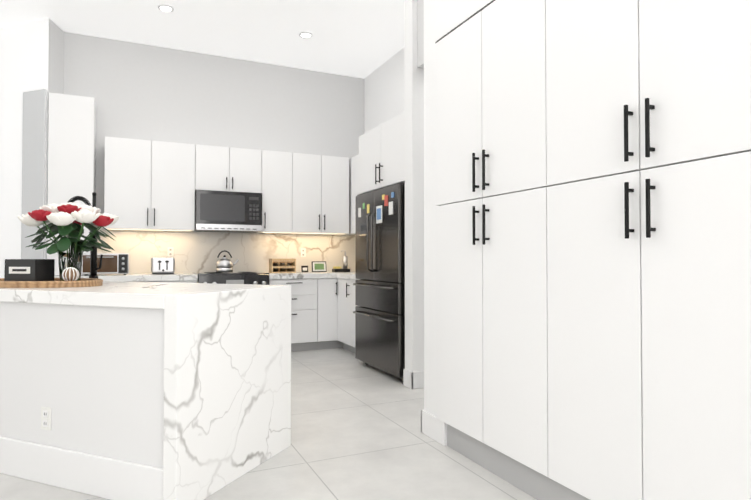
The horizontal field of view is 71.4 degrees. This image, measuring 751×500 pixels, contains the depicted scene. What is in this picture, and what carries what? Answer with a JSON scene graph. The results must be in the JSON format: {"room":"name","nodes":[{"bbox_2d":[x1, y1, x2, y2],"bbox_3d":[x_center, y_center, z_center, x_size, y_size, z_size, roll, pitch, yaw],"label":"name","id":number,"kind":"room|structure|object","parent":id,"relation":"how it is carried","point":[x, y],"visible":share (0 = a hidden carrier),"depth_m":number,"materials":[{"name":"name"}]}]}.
{"room":"kitchen","nodes":[
{"label":"kitchen","id":0,"kind":"room"},
{"bbox_2d":[0,18,63,277],"bbox_3d":[-6.478,-0.605,6.890,6.502,3.730,0.407,0,-1,20],"label":"wall","id":1,"kind":"structure","parent":0,"point":[31,55],"depth_m":5.75,"materials":[{"name":"paint"}]},
{"bbox_2d":[0,0,403,78],"bbox_3d":[-1.524,-2.584,3.196,14.000,0.100,12.000,0,-1,-25],"label":"ceiling","id":2,"kind":"structure","parent":0,"point":[364,39],"depth_m":5.79,"materials":[{"name":"paint"}]},
{"bbox_2d":[158,4,173,11],"bbox_3d":[-2.160,-2.489,5.378,0.150,0.013,0.150,0,-1,-25],"label":"recessed light","id":3,"kind":"object","parent":2,"relation":"in","point":[165,8],"visible":1,"depth_m":5.37,"materials":[{"name":"paint"}]},
{"bbox_2d":[299,32,311,37],"bbox_3d":[-0.805,-2.478,6.020,0.150,0.013,0.150,0,-1,-25],"label":"recessed light","id":4,"kind":"object","parent":2,"relation":"in","point":[305,34],"visible":1,"depth_m":6.00,"materials":[{"name":"paint"}]},
{"bbox_2d":[64,32,363,271],"bbox_3d":[-1.817,-0.607,6.778,3.864,3.730,0.140,0,-1,-25],"label":"wall","id":5,"kind":"structure","parent":0,"point":[140,91],"depth_m":6.59,"materials":[{"name":"paint"}]},
{"bbox_2d":[104,136,195,231],"bbox_3d":[-2.639,-0.743,6.134,0.953,1.020,0.347,0,-1,-25],"label":"upper cabinet","id":6,"kind":"object","parent":5,"relation":"attached to","point":[149,185],"depth_m":5.97,"materials":[{"name":"white wood"}]},
{"bbox_2d":[196,144,263,195],"bbox_3d":[-1.847,-0.977,6.500,0.785,0.540,0.347,0,-1,-25],"label":"upper cabinet","id":7,"kind":"object","parent":5,"relation":"attached to","point":[218,168],"depth_m":6.34,"materials":[{"name":"white wood"}]},
{"bbox_2d":[194,190,261,232],"bbox_3d":[-1.826,-0.466,6.445,0.777,0.473,0.394,0,-1,-25],"label":"microwave","id":8,"kind":"object","parent":7,"relation":"attached to","point":[222,211],"visible":1,"depth_m":6.26,"materials":[{"name":"black metal"}]},
{"bbox_2d":[257,150,291,233],"bbox_3d":[-1.312,-0.732,6.741,0.388,1.020,0.347,0,-1,-25],"label":"upper cabinet","id":9,"kind":"object","parent":5,"relation":"attached to","point":[277,198],"depth_m":6.59,"materials":[{"name":"white wood"}]},
{"bbox_2d":[292,153,351,234],"bbox_3d":[-0.779,-0.728,6.985,0.785,1.020,0.347,0,-1,-25],"label":"upper cabinet","id":10,"kind":"object","parent":5,"relation":"attached to","point":[321,184],"depth_m":6.83,"materials":[{"name":"white wood"}]},
{"bbox_2d":[0,348,536,499],"bbox_3d":[-1.004,1.226,1.994,14.000,0.100,14.500,0,-1,-25],"label":"floor","id":11,"kind":"structure","parent":0,"point":[357,433],"depth_m":3.02,"materials":[{"name":"tile"}]},
{"bbox_2d":[21,89,96,274],"bbox_3d":[-3.482,-0.235,5.728,0.701,2.950,0.363,0,-1,-25],"label":"tall cabinet","id":12,"kind":"object","parent":11,"relation":"on","point":[71,146],"visible":0.62,"depth_m":5.62,"materials":[{"name":"white wood"}]},
{"bbox_2d":[0,293,290,499],"bbox_3d":[-2.216,0.743,3.384,3.280,0.914,0.960,0,-1,22],"label":"kitchen island","id":13,"kind":"object","parent":11,"relation":"on","point":[115,390],"depth_m":2.58,"materials":[{"name":"stone"}]},
{"bbox_2d":[0,281,279,304],"bbox_3d":[-2.260,0.253,3.410,3.225,0.065,0.960,0,-1,22],"label":"island countertop","id":14,"kind":"structure","parent":13,"relation":"on","point":[111,292],"depth_m":2.67,"materials":[{"name":"white stone"}]},
{"bbox_2d":[0,278,102,287],"bbox_3d":[-2.040,0.197,3.191,0.826,0.037,0.526,0,-1,22],"label":"tray","id":15,"kind":"object","parent":14,"relation":"on","point":[82,282],"visible":0.73,"depth_m":2.93,"materials":[{"name":"brown wood"}]},
{"bbox_2d":[4,259,54,280],"bbox_3d":[-2.082,0.125,3.143,0.220,0.140,0.142,0,-1,12],"label":"box","id":16,"kind":"object","parent":15,"relation":"on","point":[28,269],"visible":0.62,"depth_m":3.08,"materials":[{"name":"black plastic"}]},
{"bbox_2d":[17,202,118,280],"bbox_3d":[-1.885,-0.050,3.225,0.540,0.492,0.526,0,-1,-25],"label":"flower vase","id":17,"kind":"object","parent":15,"relation":"on","point":[67,220],"visible":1,"depth_m":3.15,"materials":[{"name":"clear glass"}]},
{"bbox_2d":[62,267,78,280],"bbox_3d":[-1.758,0.146,3.010,0.088,0.094,0.089,0,-1,-25],"label":"ornament ball","id":18,"kind":"object","parent":15,"relation":"on","point":[70,273],"visible":0.85,"depth_m":2.98,"materials":[{"name":"white ceramic"}]},
{"bbox_2d":[63,192,102,277],"bbox_3d":[-2.007,-0.085,3.571,0.270,0.614,0.288,0,-1,-25],"label":"faucet","id":19,"kind":"object","parent":14,"relation":"on","point":[93,264],"visible":0.4,"depth_m":3.52,"materials":[{"name":"black metal"}]},
{"bbox_2d":[166,282,196,282],"bbox_3d":[-2.554,0.795,5.996,0.906,0.900,0.615,0,-1,-25],"label":"base cabinet","id":20,"kind":"object","parent":11,"relation":"on","point":[166,282],"depth_m":5.84,"materials":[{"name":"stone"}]},
{"bbox_2d":[54,274,197,281],"bbox_3d":[-2.775,0.311,5.892,1.400,0.065,0.635,0,-1,-25],"label":"countertop","id":21,"kind":"structure","parent":20,"relation":"on","point":[106,277],"depth_m":5.72,"materials":[{"name":"white stone"}]},
{"bbox_2d":[81,253,128,275],"bbox_3d":[-2.907,0.155,5.630,0.450,0.235,0.306,0,-1,-25],"label":"toaster oven","id":22,"kind":"object","parent":21,"relation":"on","point":[115,263],"visible":0.92,"depth_m":5.54,"materials":[{"name":"silver metal"}]},
{"bbox_2d":[151,257,174,273],"bbox_3d":[-2.468,0.182,6.063,0.250,0.196,0.194,0,-1,-25],"label":"toaster","id":23,"kind":"object","parent":21,"relation":"on","point":[162,265],"visible":1,"depth_m":5.99,"materials":[{"name":"silver metal"}]},
{"bbox_2d":[193,272,268,284],"bbox_3d":[-1.746,0.759,6.292,0.806,0.981,0.711,0,-1,-25],"label":"range","id":24,"kind":"object","parent":11,"relation":"on","point":[259,278],"visible":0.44,"depth_m":6.04,"materials":[{"name":"black metal"}]},
{"bbox_2d":[216,250,238,272],"bbox_3d":[-1.766,0.135,6.239,0.271,0.263,0.200,0,-1,-25],"label":"kettle","id":25,"kind":"object","parent":24,"relation":"on","point":[224,264],"visible":1,"depth_m":6.16,"materials":[{"name":"silver metal"}]},
{"bbox_2d":[269,278,317,351],"bbox_3d":[-1.127,0.806,6.649,0.615,0.900,0.615,0,-1,-25],"label":"base cabinet","id":26,"kind":"object","parent":11,"relation":"on","point":[304,291],"depth_m":6.43,"materials":[{"name":"wood"}]},
{"bbox_2d":[269,270,354,277],"bbox_3d":[-0.716,0.327,6.835,1.511,0.065,0.635,0,-1,-25],"label":"countertop","id":27,"kind":"structure","parent":26,"relation":"on","point":[299,274],"depth_m":6.46,"materials":[{"name":"white stone"}]},
{"bbox_2d":[269,259,295,272],"bbox_3d":[-1.192,0.201,6.688,0.310,0.180,0.160,0,-1,-25],"label":"rack","id":28,"kind":"object","parent":27,"relation":"on","point":[282,265],"visible":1,"depth_m":6.65,"materials":[{"name":"brown wood"}]},
{"bbox_2d":[301,266,307,271],"bbox_3d":[-0.931,0.249,6.851,0.090,0.085,0.052,0,-1,-25],"label":"frame","id":29,"kind":"object","parent":27,"relation":"on","point":[304,268],"visible":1,"depth_m":6.83,"materials":[{"name":"black plastic"}]},
{"bbox_2d":[311,261,326,271],"bbox_3d":[-0.753,0.221,6.918,0.200,0.140,0.070,0,-1,-25],"label":"photo frame","id":30,"kind":"object","parent":27,"relation":"on","point":[318,266],"visible":1,"depth_m":6.89,"materials":[{"name":"black plastic"}]},
{"bbox_2d":[332,250,349,271],"bbox_3d":[-0.461,0.151,7.001,0.220,0.291,0.120,0,-1,-25],"label":"soap pump","id":31,"kind":"object","parent":27,"relation":"on","point":[339,268],"visible":1,"depth_m":6.99,"materials":[{"name":"silver plastic"}]},
{"bbox_2d":[318,278,337,348],"bbox_3d":[-0.721,0.809,6.835,0.278,0.900,0.615,0,-1,-25],"label":"base cabinet","id":32,"kind":"object","parent":11,"relation":"on","point":[323,305],"depth_m":6.56,"materials":[{"name":"wood"}]},
{"bbox_2d":[338,274,358,281],"bbox_3d":[-0.016,0.318,6.334,0.655,0.065,0.857,0,-1,-25],"label":"countertop","id":33,"kind":"structure","parent":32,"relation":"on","point":[339,275],"depth_m":6.24,"materials":[{"name":"white stone"}]},
{"bbox_2d":[338,278,349,350],"bbox_3d":[-0.103,0.804,6.539,0.635,0.900,0.476,0,-1,-25],"label":"base cabinet","id":34,"kind":"object","parent":11,"relation":"on","point":[343,283],"depth_m":6.41,"materials":[{"name":"wood"}]},
{"bbox_2d":[350,278,355,352],"bbox_3d":[0.084,0.797,6.131,0.635,0.900,0.421,0,-1,-25],"label":"base cabinet","id":35,"kind":"object","parent":11,"relation":"on","point":[352,287],"depth_m":6.15,"materials":[{"name":"wood"}]},
{"bbox_2d":[353,183,404,379],"bbox_3d":[0.308,0.313,5.379,0.811,1.842,1.035,0,-1,-25],"label":"fridge","id":36,"kind":"object","parent":11,"relation":"on","point":[379,311],"visible":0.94,"depth_m":5.09,"materials":[{"name":"black metal"}]},
{"bbox_2d":[424,0,491,445],"bbox_3d":[1.865,-0.709,0.871,0.645,3.730,6.010,0,-1,-25],"label":"wall block","id":37,"kind":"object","parent":11,"relation":"on","point":[442,18],"visible":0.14,"depth_m":3.38,"materials":[{"name":"paint"}]},
{"bbox_2d":[421,409,445,445],"bbox_3d":[0.660,1.127,3.454,0.661,0.148,0.284,0,-1,-25],"label":"baseboard","id":38,"kind":"structure","parent":37,"relation":"attached to","point":[433,427],"depth_m":3.30,"materials":[{"name":"paint"}]},
{"bbox_2d":[435,0,542,499],"bbox_3d":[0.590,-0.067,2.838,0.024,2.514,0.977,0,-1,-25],"label":"tall cabinet","id":39,"kind":"object","parent":11,"relation":"on","point":[489,145],"depth_m":2.76,"materials":[{"name":"white wood"}]},
{"bbox_2d":[539,0,750,499],"bbox_3d":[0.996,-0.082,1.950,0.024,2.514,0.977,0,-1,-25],"label":"tall cabinet","id":40,"kind":"object","parent":11,"relation":"on","point":[593,249],"depth_m":1.92,"materials":[{"name":"white wood"}]},
{"bbox_2d":[364,48,404,133],"bbox_3d":[0.452,-0.615,6.294,0.140,3.730,2.626,0,-1,-25],"label":"wall","id":41,"kind":"structure","parent":0,"point":[384,92],"depth_m":6.86,"materials":[{"name":"paint"}]},
{"bbox_2d":[352,154,358,234],"bbox_3d":[-0.038,-0.732,6.775,0.347,1.020,0.642,0,-1,-25],"label":"upper cabinet","id":42,"kind":"object","parent":41,"relation":"attached to","point":[355,160],"depth_m":6.87,"materials":[{"name":"white wood"}]},
{"bbox_2d":[359,112,404,193],"bbox_3d":[0.352,-0.945,5.431,0.758,0.640,1.122,0,-1,-25],"label":"upper cabinet","id":43,"kind":"object","parent":41,"relation":"attached to","point":[381,155],"visible":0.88,"depth_m":5.21,"materials":[{"name":"white wood"}]},
{"bbox_2d":[404,0,423,371],"bbox_3d":[1.346,-0.634,5.175,2.307,3.730,0.150,0,-1,-25],"label":"wall","id":44,"kind":"structure","parent":0,"point":[414,218],"depth_m":4.66,"materials":[{"name":"paint"}]},
{"bbox_2d":[403,369,423,388],"bbox_3d":[1.296,1.156,5.112,2.223,0.148,0.166,0,-1,-25],"label":"baseboard","id":45,"kind":"structure","parent":44,"relation":"attached to","point":[413,380],"depth_m":4.61,"materials":[{"name":"paint"}]},
{"bbox_2d":[417,0,423,68],"bbox_3d":[0.657,-2.075,4.224,0.150,0.878,1.046,0,-1,-25],"label":"header beam","id":46,"kind":"structure","parent":0,"point":[420,33],"depth_m":4.61,"materials":[{"name":"paint"}]}
]}

